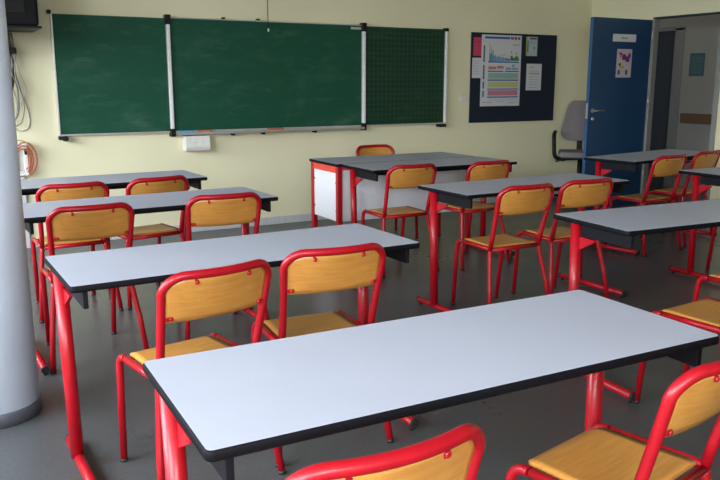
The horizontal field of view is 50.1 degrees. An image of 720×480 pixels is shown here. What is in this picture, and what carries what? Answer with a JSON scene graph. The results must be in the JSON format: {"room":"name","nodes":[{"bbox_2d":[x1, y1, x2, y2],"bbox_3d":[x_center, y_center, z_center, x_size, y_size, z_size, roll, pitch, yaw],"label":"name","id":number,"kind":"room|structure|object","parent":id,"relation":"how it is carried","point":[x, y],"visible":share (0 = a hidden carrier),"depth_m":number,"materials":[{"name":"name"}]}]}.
{"room":"classroom","nodes":[
{"label":"classroom","id":0,"kind":"room"},
{"bbox_2d":[0,0,41,429],"bbox_3d":[-1.517,-0.645,2.938,0.348,2.799,0.348,-6,13,-29],"label":"column","id":1,"kind":"structure","parent":0,"point":[20,395],"depth_m":3.04,"materials":[{"name":"paint"}]},
{"bbox_2d":[8,0,591,238],"bbox_3d":[-1.152,-1.505,7.119,8.960,2.800,0.120,-6,13,-29],"label":"wall","id":2,"kind":"structure","parent":0,"point":[278,164],"depth_m":7.49,"materials":[{"name":"yellow paint"}]},
{"bbox_2d":[10,39,25,109],"bbox_3d":[-2.751,-1.322,6.140,0.143,0.566,0.009,-6,13,-29],"label":"cable","id":3,"kind":"object","parent":2,"relation":"attached to","point":[10,39],"visible":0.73,"depth_m":6.17,"materials":[{"name":"white plastic"}]},
{"bbox_2d":[17,143,28,175],"bbox_3d":[-2.775,-0.652,6.247,0.145,0.260,0.066,-6,13,-29],"label":"box","id":4,"kind":"object","parent":2,"relation":"attached to","point":[23,155],"visible":0.44,"depth_m":6.27,"materials":[{"name":"white plastic"}]},
{"bbox_2d":[18,148,30,169],"bbox_3d":[-2.721,-0.657,6.214,0.117,0.183,0.011,-6,13,-29],"label":"cable","id":5,"kind":"object","parent":4,"relation":"attached to","point":[19,150],"visible":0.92,"depth_m":6.23,"materials":[{"name":"red plastic"}]},
{"bbox_2d":[18,145,33,171],"bbox_3d":[-2.717,-0.659,6.231,0.141,0.228,0.011,-6,13,-29],"label":"cable","id":6,"kind":"object","parent":4,"relation":"attached to","point":[21,145],"visible":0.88,"depth_m":6.25,"materials":[{"name":"red plastic"}]},
{"bbox_2d":[18,142,37,174],"bbox_3d":[-2.711,-0.662,6.250,0.170,0.278,0.011,-6,13,-29],"label":"cable","id":7,"kind":"object","parent":4,"relation":"attached to","point":[21,142],"visible":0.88,"depth_m":6.28,"materials":[{"name":"plastic"}]},
{"bbox_2d":[7,25,41,32],"bbox_3d":[-2.890,-1.467,5.711,0.930,0.232,0.578,-6,13,-29],"label":"shelf","id":8,"kind":"object","parent":2,"relation":"attached to","point":[10,28],"visible":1,"depth_m":5.66,"materials":[{"name":"black plastic"}]},
{"bbox_2d":[11,33,15,87],"bbox_3d":[-2.761,-1.309,6.082,0.092,0.637,0.012,-6,13,-29],"label":"cable","id":9,"kind":"object","parent":8,"relation":"hanging from","point":[11,33],"visible":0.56,"depth_m":6.08,"materials":[{"name":"black plastic"}]},
{"bbox_2d":[8,33,19,120],"bbox_3d":[-2.745,-1.273,6.084,0.072,0.709,0.011,-6,13,-29],"label":"cable","id":10,"kind":"object","parent":8,"relation":"hanging from","point":[8,33],"visible":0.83,"depth_m":6.09,"materials":[{"name":"grey plastic"}]},
{"bbox_2d":[13,88,17,117],"bbox_3d":[-2.804,-1.190,6.122,0.129,0.517,0.010,-6,13,-29],"label":"cable","id":11,"kind":"object","parent":8,"relation":"hanging from","point":[13,88],"visible":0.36,"depth_m":6.17,"materials":[{"name":"white plastic"}]},
{"bbox_2d":[10,40,22,102],"bbox_3d":[-2.731,-1.342,6.104,0.092,0.590,0.012,-6,13,-29],"label":"cable","id":12,"kind":"object","parent":8,"relation":"hanging from","point":[10,40],"visible":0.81,"depth_m":6.08,"materials":[{"name":"grey plastic"}]},
{"bbox_2d":[10,33,24,126],"bbox_3d":[-2.716,-1.264,6.089,0.083,0.731,0.010,-6,13,-29],"label":"cable","id":13,"kind":"object","parent":8,"relation":"hanging from","point":[10,33],"visible":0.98,"depth_m":6.11,"materials":[{"name":"grey plastic"}]},
{"bbox_2d":[9,47,16,52],"bbox_3d":[-2.735,-1.479,5.999,0.100,0.044,0.042,-6,13,-29],"label":"plug","id":14,"kind":"object","parent":13,"relation":"attached to","point":[11,49],"visible":0.54,"depth_m":5.99,"materials":[{"name":"black plastic"}]},
{"bbox_2d":[11,63,29,131],"bbox_3d":[-2.757,-1.241,6.168,0.166,0.736,0.011,-6,13,-29],"label":"cable","id":15,"kind":"object","parent":8,"relation":"hanging from","point":[11,63],"visible":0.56,"depth_m":6.24,"materials":[{"name":"plastic"}]},
{"bbox_2d":[5,0,38,25],"bbox_3d":[-2.844,-1.891,5.589,0.855,0.648,0.467,-6,13,-29],"label":"television","id":16,"kind":"object","parent":8,"relation":"on","point":[18,12],"visible":0.97,"depth_m":5.59,"materials":[{"name":"black plastic"}]},
{"bbox_2d":[20,176,30,248],"bbox_3d":[-2.770,-0.224,6.352,0.050,0.600,0.017,-6,13,-29],"label":"trim","id":17,"kind":"structure","parent":2,"relation":"attached to","point":[24,199],"depth_m":6.38,"materials":[{"name":"white plastic"}]},
{"bbox_2d":[182,135,210,151],"bbox_3d":[-1.472,-0.872,6.935,0.230,0.136,0.100,-6,13,-29],"label":"wall box","id":18,"kind":"object","parent":2,"relation":"attached to","point":[194,142],"visible":1,"depth_m":6.90,"materials":[{"name":"white plastic"}]},
{"bbox_2d":[46,9,448,140],"bbox_3d":[-0.787,-1.520,7.186,3.926,1.050,0.116,-6,13,-29],"label":"chalkboard","id":19,"kind":"object","parent":2,"relation":"attached to","point":[114,75],"visible":1,"depth_m":7.03,"materials":[{"name":"green paint"}]},
{"bbox_2d":[180,130,193,132],"bbox_3d":[-1.536,-0.959,6.845,0.120,0.030,0.036,-6,13,-29],"label":"eraser","id":20,"kind":"object","parent":19,"relation":"on","point":[185,131],"visible":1,"depth_m":6.83,"materials":[{"name":"blue plastic"}]},
{"bbox_2d":[176,125,364,134],"bbox_3d":[-0.795,-1.038,7.256,1.897,0.034,0.076,-7,13,-29],"label":"chalk tray","id":21,"kind":"object","parent":19,"relation":"on","point":[231,130],"depth_m":7.18,"materials":[{"name":"metal"}]},
{"bbox_2d":[267,127,283,129],"bbox_3d":[-0.796,-1.043,7.255,0.160,0.030,0.036,-6,13,-29],"label":"eraser","id":22,"kind":"object","parent":19,"relation":"on","point":[281,128],"visible":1,"depth_m":7.24,"materials":[{"name":"orange plastic"}]},
{"bbox_2d":[30,191,558,246],"bbox_3d":[-1.059,-0.166,7.370,8.700,0.075,0.012,-6,13,-29],"label":"baseboard","id":23,"kind":"structure","parent":2,"relation":"attached to","point":[299,217],"depth_m":7.50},
{"bbox_2d":[460,94,465,101],"bbox_3d":[1.119,-1.537,8.343,0.080,0.080,0.017,-6,13,-29],"label":"light switch","id":24,"kind":"object","parent":2,"relation":"attached to","point":[462,97],"visible":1,"depth_m":8.34,"materials":[{"name":"white plastic"}]},
{"bbox_2d":[469,32,556,122],"bbox_3d":[1.728,-1.817,8.637,1.222,0.964,0.018,-6,13,-29],"label":"pinboard","id":25,"kind":"object","parent":2,"relation":"attached to","point":[534,105],"visible":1,"depth_m":8.74,"materials":[{"name":"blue fabric"}]},
{"bbox_2d":[472,58,480,77],"bbox_3d":[1.266,-1.867,8.348,0.123,0.215,0.002,-6,13,-29],"label":"paper sheet","id":26,"kind":"object","parent":25,"relation":"attached to","point":[476,62],"visible":1,"depth_m":8.35,"materials":[{"name":"white paper"}]},
{"bbox_2d":[473,37,481,55],"bbox_3d":[1.270,-2.088,8.305,0.113,0.195,0.002,-6,13,-29],"label":"paper card","id":27,"kind":"object","parent":25,"relation":"attached to","point":[477,46],"visible":1,"depth_m":8.30,"materials":[{"name":"pink paper"}]},
{"bbox_2d":[480,34,521,105],"bbox_3d":[1.561,-1.872,8.517,0.560,0.767,0.002,-6,13,-29],"label":"poster","id":28,"kind":"object","parent":25,"relation":"attached to","point":[500,54],"visible":1,"depth_m":8.51,"materials":[{"name":"white paper"}]},
{"bbox_2d":[526,37,537,55],"bbox_3d":[1.935,-2.181,8.670,0.165,0.210,0.002,-6,13,-29],"label":"leaflet","id":29,"kind":"object","parent":25,"relation":"attached to","point":[531,42],"visible":1,"depth_m":8.67,"materials":[{"name":"white paper"}]},
{"bbox_2d":[526,64,541,89],"bbox_3d":[1.979,-1.855,8.762,0.225,0.295,0.002,-6,13,-29],"label":"paper sheet","id":30,"kind":"object","parent":25,"relation":"attached to","point":[533,71],"visible":1,"depth_m":8.76,"materials":[{"name":"white paper"}]},
{"bbox_2d":[0,184,719,479],"bbox_3d":[1.285,0.448,4.822,10.600,0.100,11.200,-6,13,-29],"label":"floor","id":31,"kind":"structure","parent":0,"point":[517,427],"depth_m":3.78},
{"bbox_2d":[31,181,123,322],"bbox_3d":[-1.744,0.028,4.633,0.480,0.801,0.527,-7,14,-31],"label":"chair","id":32,"kind":"object","parent":31,"relation":"on","point":[95,189],"visible":0.62,"depth_m":4.43,"materials":[{"name":"brown wood"}]},
{"bbox_2d":[40,202,148,373],"bbox_3d":[-1.369,0.186,3.864,0.480,0.801,0.527,-7,14,-31],"label":"chair","id":33,"kind":"object","parent":31,"relation":"on","point":[85,222],"visible":0.73,"depth_m":3.65,"materials":[{"name":"brown wood"}]},
{"bbox_2d":[21,170,206,239],"bbox_3d":[-1.669,-0.017,4.971,1.300,0.750,0.572,-7,13,-30],"label":"table","id":34,"kind":"object","parent":31,"relation":"on","point":[113,181],"visible":0.29,"depth_m":4.96,"materials":[{"name":"grey laminate"}]},
{"bbox_2d":[108,175,188,309],"bbox_3d":[-1.353,-0.027,4.901,0.480,0.801,0.527,-9,15,-39],"label":"chair","id":35,"kind":"object","parent":31,"relation":"on","point":[175,183],"visible":0.61,"depth_m":4.73,"materials":[{"name":"wood"}]},
{"bbox_2d":[23,187,277,375],"bbox_3d":[-1.111,0.162,4.100,1.300,0.750,0.572,-7,14,-31],"label":"table","id":36,"kind":"object","parent":31,"relation":"on","point":[34,212],"visible":0.41,"depth_m":4.00,"materials":[{"name":"grey laminate"}]},
{"bbox_2d":[116,259,285,479],"bbox_3d":[-0.576,0.435,2.654,0.480,0.801,0.527,-9,15,-39],"label":"chair","id":37,"kind":"object","parent":31,"relation":"on","point":[184,296],"visible":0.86,"depth_m":2.44,"materials":[{"name":"red metal"}]},
{"bbox_2d":[185,192,271,339],"bbox_3d":[-0.788,0.112,4.224,0.480,0.801,0.527,-6,13,-26],"label":"chair","id":38,"kind":"object","parent":31,"relation":"on","point":[245,207],"visible":0.64,"depth_m":3.97,"materials":[{"name":"wood"}]},
{"bbox_2d":[44,223,419,479],"bbox_3d":[-0.438,0.404,2.925,1.300,0.750,0.572,-7,13,-30],"label":"table","id":39,"kind":"object","parent":31,"relation":"on","point":[74,274],"visible":0.76,"depth_m":2.73,"materials":[{"name":"grey laminate"}]},
{"bbox_2d":[251,243,393,467],"bbox_3d":[-0.172,0.371,2.965,0.480,0.801,0.527,-5,13,-25],"label":"chair","id":40,"kind":"object","parent":31,"relation":"on","point":[320,270],"visible":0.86,"depth_m":2.74,"materials":[{"name":"brown wood"}]},
{"bbox_2d":[285,423,484,479],"bbox_3d":[-0.053,0.674,1.493,0.480,0.801,0.527,-6,13,-29],"label":"chair","id":41,"kind":"object","parent":31,"relation":"on","point":[457,453],"visible":1,"depth_m":1.22,"materials":[{"name":"red metal"}]},
{"bbox_2d":[356,144,417,238],"bbox_3d":[0.235,-0.431,6.868,0.480,0.801,0.527,-6,13,-29],"label":"chair","id":42,"kind":"object","parent":31,"relation":"on","point":[377,149],"visible":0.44,"depth_m":6.99,"materials":[{"name":"wood"}]},
{"bbox_2d":[309,152,473,238],"bbox_3d":[0.273,-0.312,6.406,1.300,0.750,0.500,-6,13,-28],"label":"desk","id":43,"kind":"object","parent":31,"relation":"on","point":[330,181],"visible":0.5,"depth_m":6.10,"materials":[{"name":"grey laminate"}]},
{"bbox_2d":[361,163,438,277],"bbox_3d":[0.277,-0.177,5.631,0.480,0.801,0.527,-6,13,-27],"label":"chair","id":44,"kind":"object","parent":31,"relation":"on","point":[413,175],"visible":0.85,"depth_m":5.43,"materials":[{"name":"wood"}]},
{"bbox_2d":[342,156,516,256],"bbox_3d":[0.552,-0.223,5.972,1.300,0.750,0.572,-6,13,-28],"label":"table","id":45,"kind":"object","parent":31,"relation":"on","point":[370,171],"visible":0.6,"depth_m":5.79,"materials":[{"name":"grey laminate"}]},
{"bbox_2d":[143,290,719,479],"bbox_3d":[0.208,0.622,1.863,1.300,0.750,0.572,-6,13,-27],"label":"table","id":46,"kind":"object","parent":31,"relation":"on","point":[228,403],"visible":0.95,"depth_m":1.68,"materials":[{"name":"grey laminate"}]},
{"bbox_2d":[444,160,510,270],"bbox_3d":[0.844,-0.224,5.857,0.480,0.801,0.527,-7,14,-31],"label":"chair","id":47,"kind":"object","parent":31,"relation":"on","point":[500,169],"visible":0.67,"depth_m":5.65,"materials":[{"name":"wood"}]},
{"bbox_2d":[451,183,553,304],"bbox_3d":[0.844,0.041,4.571,0.480,0.801,0.527,-6,13,-28],"label":"chair","id":48,"kind":"object","parent":31,"relation":"on","point":[520,199],"visible":0.98,"depth_m":4.40,"materials":[{"name":"red metal"}]},
{"bbox_2d":[416,173,629,311],"bbox_3d":[1.034,0.018,4.803,1.300,0.750,0.572,-7,13,-29],"label":"table","id":49,"kind":"object","parent":31,"relation":"on","point":[461,194],"visible":0.73,"depth_m":4.62,"materials":[{"name":"grey laminate"}]},
{"bbox_2d":[511,178,612,298],"bbox_3d":[1.266,-0.010,4.820,0.480,0.801,0.527,-6,13,-25],"label":"chair","id":50,"kind":"object","parent":31,"relation":"on","point":[589,192],"visible":0.86,"depth_m":4.62,"materials":[{"name":"wood"}]},
{"bbox_2d":[552,100,585,201],"bbox_3d":[2.485,-0.984,8.680,0.637,1.149,0.566,3,12,12],"label":"office chair","id":51,"kind":"object","parent":31,"relation":"on","point":[574,120],"visible":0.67,"depth_m":8.81,"materials":[{"name":"grey fabric"}]},
{"bbox_2d":[505,360,719,479],"bbox_3d":[0.649,0.592,1.891,0.480,0.801,0.527,-10,15,-40],"label":"chair","id":52,"kind":"object","parent":31,"relation":"on","point":[604,451],"visible":1,"depth_m":1.87,"materials":[{"name":"red metal"}]},
{"bbox_2d":[553,199,719,402],"bbox_3d":[1.605,0.235,3.747,1.300,0.750,0.572,-5,13,-25],"label":"table","id":53,"kind":"object","parent":31,"relation":"on","point":[616,226],"visible":0.74,"depth_m":3.51,"materials":[{"name":"grey laminate"}]},
{"bbox_2d":[604,154,686,256],"bbox_3d":[2.346,-0.317,6.310,0.480,0.801,0.527,-7,14,-31],"label":"chair","id":54,"kind":"object","parent":31,"relation":"on","point":[666,165],"visible":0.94,"depth_m":6.11,"materials":[{"name":"red metal"}]},
{"bbox_2d":[584,149,716,255],"bbox_3d":[2.514,-0.357,6.625,1.300,0.750,0.572,-9,15,-37],"label":"table","id":55,"kind":"object","parent":31,"relation":"on","point":[623,161],"visible":0.59,"depth_m":6.29,"materials":[{"name":"grey laminate"}]},
{"bbox_2d":[633,297,719,403],"bbox_3d":[1.474,0.335,3.139,0.480,0.801,0.527,-8,14,-33],"label":"chair","id":56,"kind":"object","parent":31,"relation":"on","point":[704,313],"visible":0.71,"depth_m":3.17,"materials":[{"name":"wood"}]},
{"bbox_2d":[640,150,719,246],"bbox_3d":[2.789,-0.391,6.672,0.480,0.801,0.527,-9,15,-37],"label":"chair","id":57,"kind":"object","parent":31,"relation":"on","point":[704,159],"visible":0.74,"depth_m":6.46,"materials":[{"name":"red metal"}]},
{"bbox_2d":[669,167,719,277],"bbox_3d":[2.933,-0.141,5.576,1.300,0.750,0.572,-6,13,-28],"label":"table","id":58,"kind":"object","parent":31,"relation":"on","point":[709,176],"visible":0.91,"depth_m":5.36,"materials":[{"name":"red metal"}]},
{"bbox_2d":[692,273,719,301],"bbox_3d":[1.926,0.220,3.702,0.480,0.801,0.527,-6,13,-29],"label":"chair","id":59,"kind":"object","parent":31,"relation":"on","point":[715,278],"visible":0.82,"depth_m":3.77,"materials":[{"name":"red metal"}]},
{"bbox_2d":[705,227,716,270],"bbox_3d":[2.824,-0.140,5.449,0.480,0.801,0.527,-6,13,-29],"label":"chair","id":60,"kind":"object","parent":31,"relation":"on","point":[707,268],"visible":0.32,"depth_m":5.60,"materials":[{"name":"red metal"}]},
{"bbox_2d":[591,0,719,199],"bbox_3d":[4.927,-1.161,5.446,0.060,2.800,8.840,-6,13,-29],"label":"wall","id":61,"kind":"structure","parent":0,"point":[627,9],"depth_m":8.26,"materials":[{"name":"yellow paint"}]},
{"bbox_2d":[582,17,652,209],"bbox_3d":[2.783,-1.346,8.281,0.899,2.004,0.099,-6,13,-29],"label":"door","id":62,"kind":"structure","parent":61,"relation":"in","point":[615,110],"depth_m":8.24,"materials":[{"name":"blue paint"}]},
{"bbox_2d":[616,49,631,77],"bbox_3d":[2.812,-1.882,8.197,0.225,0.295,0.002,-6,13,-29],"label":"poster","id":63,"kind":"object","parent":62,"relation":"attached to","point":[624,56],"visible":1,"depth_m":8.20,"materials":[{"name":"paper"}]},
{"bbox_2d":[613,34,635,41],"bbox_3d":[2.799,-2.136,8.137,0.345,0.077,0.002,-6,13,-29],"label":"door sign","id":64,"kind":"object","parent":62,"relation":"attached to","point":[616,37],"visible":1,"depth_m":8.13,"materials":[{"name":"white plastic"}]},
{"bbox_2d":[640,19,719,204],"bbox_3d":[3.405,-1.322,8.143,0.085,2.030,0.874,-6,13,-29],"label":"trim","id":65,"kind":"structure","parent":61,"relation":"attached to","point":[654,44],"depth_m":8.36,"materials":[{"name":"grey metal"}]},
{"bbox_2d":[653,12,719,18],"bbox_3d":[3.409,-2.318,7.940,0.077,0.018,0.874,-6,13,-29],"label":"trim","id":66,"kind":"structure","parent":61,"relation":"attached to","point":[709,13],"depth_m":7.94,"materials":[{"name":"grey metal"}]},
{"bbox_2d":[659,14,719,188],"bbox_3d":[4.487,-1.939,9.231,0.100,2.800,6.000,-6,13,-29],"label":"wall","id":67,"kind":"structure","parent":0,"point":[702,32],"depth_m":9.62,"materials":[{"name":"paint"}]},
{"bbox_2d":[648,31,675,185],"bbox_3d":[3.909,-1.763,10.311,0.060,2.020,0.650,-6,13,-29],"label":"door","id":68,"kind":"structure","parent":67,"relation":"in","point":[666,39],"depth_m":10.11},
{"bbox_2d":[659,26,685,187],"bbox_3d":[3.898,-1.765,10.246,0.040,2.050,0.850,-6,13,-29],"label":"trim","id":69,"kind":"structure","parent":67,"relation":"attached to","point":[680,30],"depth_m":9.89,"materials":[{"name":"grey metal"}]},
{"bbox_2d":[680,113,711,123],"bbox_3d":[4.959,-1.262,8.388,0.024,0.123,3.460,-6,13,-29],"label":"trim","id":70,"kind":"structure","parent":67,"relation":"attached to","point":[684,117],"depth_m":9.66,"materials":[{"name":"brown wood"}]},
{"bbox_2d":[689,53,704,75],"bbox_3d":[4.199,-2.187,9.591,0.002,0.280,0.215,-6,13,-29],"label":"notice","id":71,"kind":"object","parent":67,"relation":"attached to","point":[697,60],"visible":1,"depth_m":9.59,"materials":[{"name":"teal paper"}]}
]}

